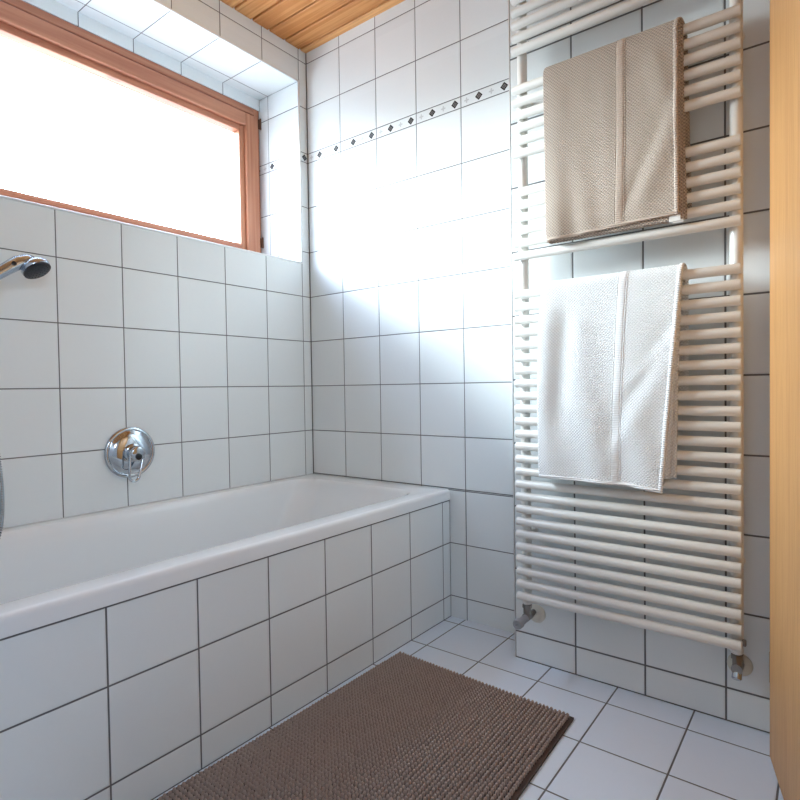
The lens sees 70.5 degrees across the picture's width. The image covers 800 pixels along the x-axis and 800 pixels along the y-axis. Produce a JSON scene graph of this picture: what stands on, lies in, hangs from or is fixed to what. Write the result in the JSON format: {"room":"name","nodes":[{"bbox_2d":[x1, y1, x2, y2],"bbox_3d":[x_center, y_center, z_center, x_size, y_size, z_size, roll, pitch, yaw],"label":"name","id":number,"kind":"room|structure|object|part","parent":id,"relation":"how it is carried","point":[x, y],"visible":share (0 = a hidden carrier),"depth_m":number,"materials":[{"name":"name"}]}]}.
{"room":"bathroom","nodes":[
{"label":"bathroom","id":0,"kind":"room"},
{"bbox_2d":[0,0,312,527],"bbox_3d":[-1.345,-0.333,1.630,0.360,2.469,2.820,0,2,37],"label":"wall","id":1,"kind":"structure","parent":0,"point":[204,349],"depth_m":2.03,"materials":[{"name":"tile"}]},
{"bbox_2d":[0,254,50,536],"bbox_3d":[-1.134,0.001,1.506,0.123,0.806,0.367,0,2,45],"label":"shower","id":2,"kind":"object","parent":1,"relation":"attached to","point":[31,267],"visible":1,"depth_m":1.55,"materials":[{"name":"grey metal"}]},
{"bbox_3d":[-1.092,-0.325,1.504,0.042,0.156,0.220,0,2,37],"label":"handle","id":3,"kind":"part","parent":2,"relation":"part of","materials":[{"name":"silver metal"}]},
{"bbox_2d":[104,427,154,482],"bbox_3d":[-0.884,0.181,1.884,0.064,0.181,0.171,0,2,37],"label":"mixer","id":4,"kind":"object","parent":1,"relation":"attached to","point":[129,452],"visible":1,"depth_m":1.87,"materials":[{"name":"silver metal"}]},
{"bbox_3d":[-0.871,0.219,1.870,0.015,0.104,0.062,0,2,37],"label":"loop lever","id":5,"kind":"part","parent":4,"relation":"part of","materials":[{"name":"silver metal"}]},
{"bbox_2d":[0,0,263,252],"bbox_3d":[-1.158,-0.965,2.071,0.087,0.749,1.571,0,2,37],"label":"window","id":6,"kind":"structure","parent":1,"relation":"in","point":[24,24],"depth_m":2.24,"materials":[{"name":"brown wood"}]},
{"bbox_2d":[0,0,302,263],"bbox_3d":[-0.922,-0.989,1.885,0.008,0.808,1.583,0,2,37],"label":"trim","id":7,"kind":"structure","parent":1,"relation":"attached to","point":[155,1],"depth_m":2.17,"materials":[{"name":"white tile"}]},
{"bbox_2d":[220,0,404,52],"bbox_3d":[-0.294,-1.564,0.753,3.070,0.100,2.933,0,2,37],"label":"ceiling","id":8,"kind":"structure","parent":0,"point":[306,25],"depth_m":2.27,"materials":[{"name":"brown wood"}]},
{"bbox_2d":[306,0,514,632],"bbox_3d":[0.056,-0.368,2.282,1.171,2.469,0.120,0,2,37],"label":"wall","id":9,"kind":"structure","parent":0,"point":[408,144],"depth_m":2.17,"materials":[{"name":"tile"}]},
{"bbox_2d":[153,616,783,799],"bbox_3d":[0.092,0.889,1.264,3.070,0.100,3.920,0,2,37],"label":"floor","id":10,"kind":"structure","parent":0,"point":[619,744],"depth_m":1.38,"materials":[{"name":"tile"}]},
{"bbox_2d":[0,473,450,799],"bbox_3d":[-0.632,0.599,1.657,0.738,0.484,1.760,0,2,37],"label":"bathtub","id":11,"kind":"object","parent":10,"relation":"on","point":[143,645],"visible":1,"depth_m":1.41,"materials":[{"name":"white tile"}]},
{"bbox_2d":[0,473,449,638],"bbox_3d":[-0.633,0.557,1.655,0.738,0.400,1.758,0,2,37],"label":"basin","id":12,"kind":"object","parent":11,"relation":"in","point":[308,556],"depth_m":1.66,"materials":[{"name":"white ceramic"}]},
{"bbox_2d":[155,651,573,799],"bbox_3d":[-0.070,0.833,1.249,0.649,0.016,1.022,0,2,37],"label":"bath mat","id":13,"kind":"object","parent":10,"relation":"on","point":[408,727],"visible":1,"depth_m":1.35,"materials":[{"name":"brown fabric"}]},
{"bbox_2d":[509,0,769,733],"bbox_3d":[1.069,-0.364,1.409,1.599,2.469,0.273,0,2,37],"label":"wall","id":14,"kind":"structure","parent":0,"point":[693,675],"depth_m":1.48,"materials":[{"name":"tile"}]},
{"bbox_2d":[508,0,515,656],"bbox_3d":[0.353,-0.362,1.787,0.004,2.369,0.004,0,2,37],"label":"trim","id":15,"kind":"structure","parent":14,"relation":"attached to","point":[508,0],"depth_m":1.79,"materials":[{"name":"white tile"}]},
{"bbox_2d":[510,0,752,680],"bbox_3d":[0.593,-0.274,1.529,0.604,1.945,0.121,0,2,37],"label":"towel radiator","id":16,"kind":"object","parent":14,"relation":"attached to","point":[740,665],"visible":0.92,"depth_m":1.43,"materials":[{"name":"white metal"}]},
{"bbox_3d":[0.563,-1.178,1.494,0.584,0.025,0.025,0,2,37],"label":"rail","id":17,"kind":"part","parent":16,"relation":"part of","materials":[{"name":"white metal"}]},
{"bbox_3d":[0.563,-1.140,1.495,0.584,0.025,0.025,0,2,37],"label":"rail","id":18,"kind":"part","parent":16,"relation":"part of","materials":[{"name":"white metal"}]},
{"bbox_3d":[0.564,-1.102,1.496,0.584,0.025,0.025,0,2,37],"label":"rail","id":19,"kind":"part","parent":16,"relation":"part of","materials":[{"name":"white metal"}]},
{"bbox_3d":[0.565,-1.065,1.497,0.584,0.025,0.025,0,2,37],"label":"rail","id":20,"kind":"part","parent":16,"relation":"part of","materials":[{"name":"white metal"}]},
{"bbox_3d":[0.565,-1.027,1.498,0.584,0.025,0.025,0,2,37],"label":"rail","id":21,"kind":"part","parent":16,"relation":"part of","materials":[{"name":"white metal"}]},
{"bbox_2d":[537,263,688,493],"bbox_3d":[0.559,-0.054,1.523,0.383,0.576,0.079,0,2,37],"label":"bath towel","id":22,"kind":"object","parent":16,"relation":"hanging from","point":[609,358],"visible":0.99,"depth_m":1.49,"materials":[{"name":"white fabric"}]},
{"bbox_3d":[0.583,-0.058,1.504,0.076,0.565,0.019,-2,2,-38],"label":"band cord","id":23,"kind":"part","parent":22,"relation":"part of","materials":[{"name":"white fabric"}]},
{"bbox_3d":[0.604,-0.058,1.491,0.072,0.565,0.020,-2,2,-36],"label":"band cord","id":24,"kind":"part","parent":22,"relation":"part of","materials":[{"name":"white fabric"}]},
{"bbox_2d":[543,17,691,243],"bbox_3d":[0.562,-0.692,1.500,0.369,0.509,0.082,0,2,37],"label":"bath towel","id":25,"kind":"object","parent":16,"relation":"hanging from","point":[617,125],"visible":0.99,"depth_m":1.47,"materials":[{"name":"beige fabric"}]},
{"bbox_3d":[0.581,-0.699,1.494,0.069,0.493,0.011,-2,2,-40],"label":"band cord","id":26,"kind":"part","parent":25,"relation":"part of","materials":[{"name":"beige fabric"}]},
{"bbox_3d":[0.600,-0.699,1.480,0.068,0.492,0.011,-2,2,-39],"label":"band cord","id":27,"kind":"part","parent":25,"relation":"part of","materials":[{"name":"beige fabric"}]},
{"bbox_3d":[0.567,-0.914,1.500,0.584,0.025,0.025,0,2,37],"label":"rail","id":28,"kind":"part","parent":16,"relation":"part of","materials":[{"name":"white metal"}]},
{"bbox_3d":[0.567,-0.877,1.501,0.584,0.025,0.025,0,2,37],"label":"rail","id":29,"kind":"part","parent":16,"relation":"part of","materials":[{"name":"white metal"}]},
{"bbox_3d":[0.568,-0.839,1.502,0.584,0.025,0.025,0,2,37],"label":"rail","id":30,"kind":"part","parent":16,"relation":"part of","materials":[{"name":"white metal"}]},
{"bbox_3d":[0.568,-0.801,1.503,0.584,0.025,0.025,0,2,37],"label":"rail","id":31,"kind":"part","parent":16,"relation":"part of","materials":[{"name":"white metal"}]},
{"bbox_3d":[0.569,-0.764,1.503,0.584,0.025,0.025,0,2,37],"label":"rail","id":32,"kind":"part","parent":16,"relation":"part of","materials":[{"name":"white metal"}]},
{"bbox_3d":[0.570,-0.726,1.504,0.584,0.025,0.025,0,2,37],"label":"rail","id":33,"kind":"part","parent":16,"relation":"part of","materials":[{"name":"white metal"}]},
{"bbox_3d":[0.571,-0.613,1.507,0.584,0.025,0.025,0,2,37],"label":"rail","id":34,"kind":"part","parent":16,"relation":"part of","materials":[{"name":"white metal"}]},
{"bbox_3d":[0.572,-0.576,1.508,0.584,0.025,0.025,0,2,37],"label":"rail","id":35,"kind":"part","parent":16,"relation":"part of","materials":[{"name":"white metal"}]},
{"bbox_3d":[0.572,-0.538,1.508,0.584,0.025,0.025,0,2,37],"label":"rail","id":36,"kind":"part","parent":16,"relation":"part of","materials":[{"name":"white metal"}]},
{"bbox_3d":[0.573,-0.500,1.509,0.584,0.025,0.025,0,2,37],"label":"rail","id":37,"kind":"part","parent":16,"relation":"part of","materials":[{"name":"white metal"}]},
{"bbox_3d":[0.573,-0.463,1.510,0.584,0.025,0.025,0,2,37],"label":"rail","id":38,"kind":"part","parent":16,"relation":"part of","materials":[{"name":"white metal"}]},
{"bbox_3d":[0.574,-0.425,1.511,0.584,0.025,0.025,0,2,37],"label":"rail","id":39,"kind":"part","parent":16,"relation":"part of","materials":[{"name":"white metal"}]},
{"bbox_3d":[0.576,-0.312,1.514,0.584,0.025,0.025,0,2,37],"label":"rail","id":40,"kind":"part","parent":16,"relation":"part of","materials":[{"name":"white metal"}]},
{"bbox_3d":[0.576,-0.275,1.514,0.584,0.025,0.025,0,2,37],"label":"rail","id":41,"kind":"part","parent":16,"relation":"part of","materials":[{"name":"white metal"}]},
{"bbox_3d":[0.577,-0.237,1.515,0.584,0.025,0.025,0,2,37],"label":"rail","id":42,"kind":"part","parent":16,"relation":"part of","materials":[{"name":"white metal"}]},
{"bbox_3d":[0.577,-0.200,1.516,0.584,0.025,0.025,0,2,37],"label":"rail","id":43,"kind":"part","parent":16,"relation":"part of","materials":[{"name":"white metal"}]},
{"bbox_3d":[0.578,-0.162,1.517,0.584,0.025,0.025,0,2,37],"label":"rail","id":44,"kind":"part","parent":16,"relation":"part of","materials":[{"name":"white metal"}]},
{"bbox_3d":[0.578,-0.124,1.518,0.584,0.025,0.025,0,2,37],"label":"rail","id":45,"kind":"part","parent":16,"relation":"part of","materials":[{"name":"white metal"}]},
{"bbox_3d":[0.579,-0.087,1.519,0.584,0.025,0.025,0,2,37],"label":"rail","id":46,"kind":"part","parent":16,"relation":"part of","materials":[{"name":"white metal"}]},
{"bbox_3d":[0.580,-0.049,1.520,0.584,0.025,0.025,0,2,37],"label":"rail","id":47,"kind":"part","parent":16,"relation":"part of","materials":[{"name":"white metal"}]},
{"bbox_3d":[0.580,-0.011,1.520,0.584,0.025,0.025,0,2,37],"label":"rail","id":48,"kind":"part","parent":16,"relation":"part of","materials":[{"name":"white metal"}]},
{"bbox_3d":[0.581,0.026,1.521,0.584,0.025,0.025,0,2,37],"label":"rail","id":49,"kind":"part","parent":16,"relation":"part of","materials":[{"name":"white metal"}]},
{"bbox_3d":[0.581,0.064,1.522,0.584,0.025,0.025,0,2,37],"label":"rail","id":50,"kind":"part","parent":16,"relation":"part of","materials":[{"name":"white metal"}]},
{"bbox_3d":[0.582,0.101,1.523,0.584,0.025,0.025,0,2,37],"label":"rail","id":51,"kind":"part","parent":16,"relation":"part of","materials":[{"name":"white metal"}]},
{"bbox_3d":[0.582,0.139,1.524,0.584,0.025,0.025,0,2,37],"label":"rail","id":52,"kind":"part","parent":16,"relation":"part of","materials":[{"name":"white metal"}]},
{"bbox_3d":[0.583,0.177,1.525,0.584,0.025,0.025,0,2,37],"label":"rail","id":53,"kind":"part","parent":16,"relation":"part of","materials":[{"name":"white metal"}]},
{"bbox_3d":[0.583,0.214,1.525,0.584,0.025,0.025,0,2,37],"label":"rail","id":54,"kind":"part","parent":16,"relation":"part of","materials":[{"name":"white metal"}]},
{"bbox_3d":[0.584,0.252,1.526,0.584,0.025,0.025,0,2,37],"label":"rail","id":55,"kind":"part","parent":16,"relation":"part of","materials":[{"name":"white metal"}]},
{"bbox_3d":[0.585,0.289,1.527,0.584,0.025,0.025,0,2,37],"label":"rail","id":56,"kind":"part","parent":16,"relation":"part of","materials":[{"name":"white metal"}]},
{"bbox_3d":[0.585,0.327,1.528,0.584,0.025,0.025,0,2,37],"label":"rail","id":57,"kind":"part","parent":16,"relation":"part of","materials":[{"name":"white metal"}]},
{"bbox_3d":[0.586,0.365,1.529,0.584,0.025,0.025,0,2,37],"label":"rail","id":58,"kind":"part","parent":16,"relation":"part of","materials":[{"name":"white metal"}]},
{"bbox_3d":[0.586,0.402,1.530,0.584,0.025,0.025,0,2,37],"label":"rail","id":59,"kind":"part","parent":16,"relation":"part of","materials":[{"name":"white metal"}]},
{"bbox_3d":[0.587,0.440,1.530,0.584,0.025,0.025,0,2,37],"label":"rail","id":60,"kind":"part","parent":16,"relation":"part of","materials":[{"name":"white metal"}]},
{"bbox_3d":[0.587,0.477,1.531,0.584,0.025,0.025,0,2,37],"label":"rail","id":61,"kind":"part","parent":16,"relation":"part of","materials":[{"name":"white metal"}]},
{"bbox_3d":[0.588,0.515,1.532,0.584,0.025,0.025,0,2,37],"label":"rail","id":62,"kind":"part","parent":16,"relation":"part of","materials":[{"name":"white metal"}]},
{"bbox_3d":[0.588,0.553,1.533,0.584,0.025,0.025,0,2,37],"label":"rail","id":63,"kind":"part","parent":16,"relation":"part of","materials":[{"name":"white metal"}]},
{"bbox_3d":[0.589,0.590,1.534,0.584,0.025,0.025,0,2,37],"label":"rail","id":64,"kind":"part","parent":16,"relation":"part of","materials":[{"name":"white metal"}]},
{"bbox_2d":[769,0,799,799],"bbox_3d":[0.668,-0.176,0.930,0.105,2.020,0.896,0,1,24],"label":"door","id":65,"kind":"structure","parent":14,"relation":"in","point":[784,654],"depth_m":1.13,"materials":[{"name":"brown wood"}]}
]}

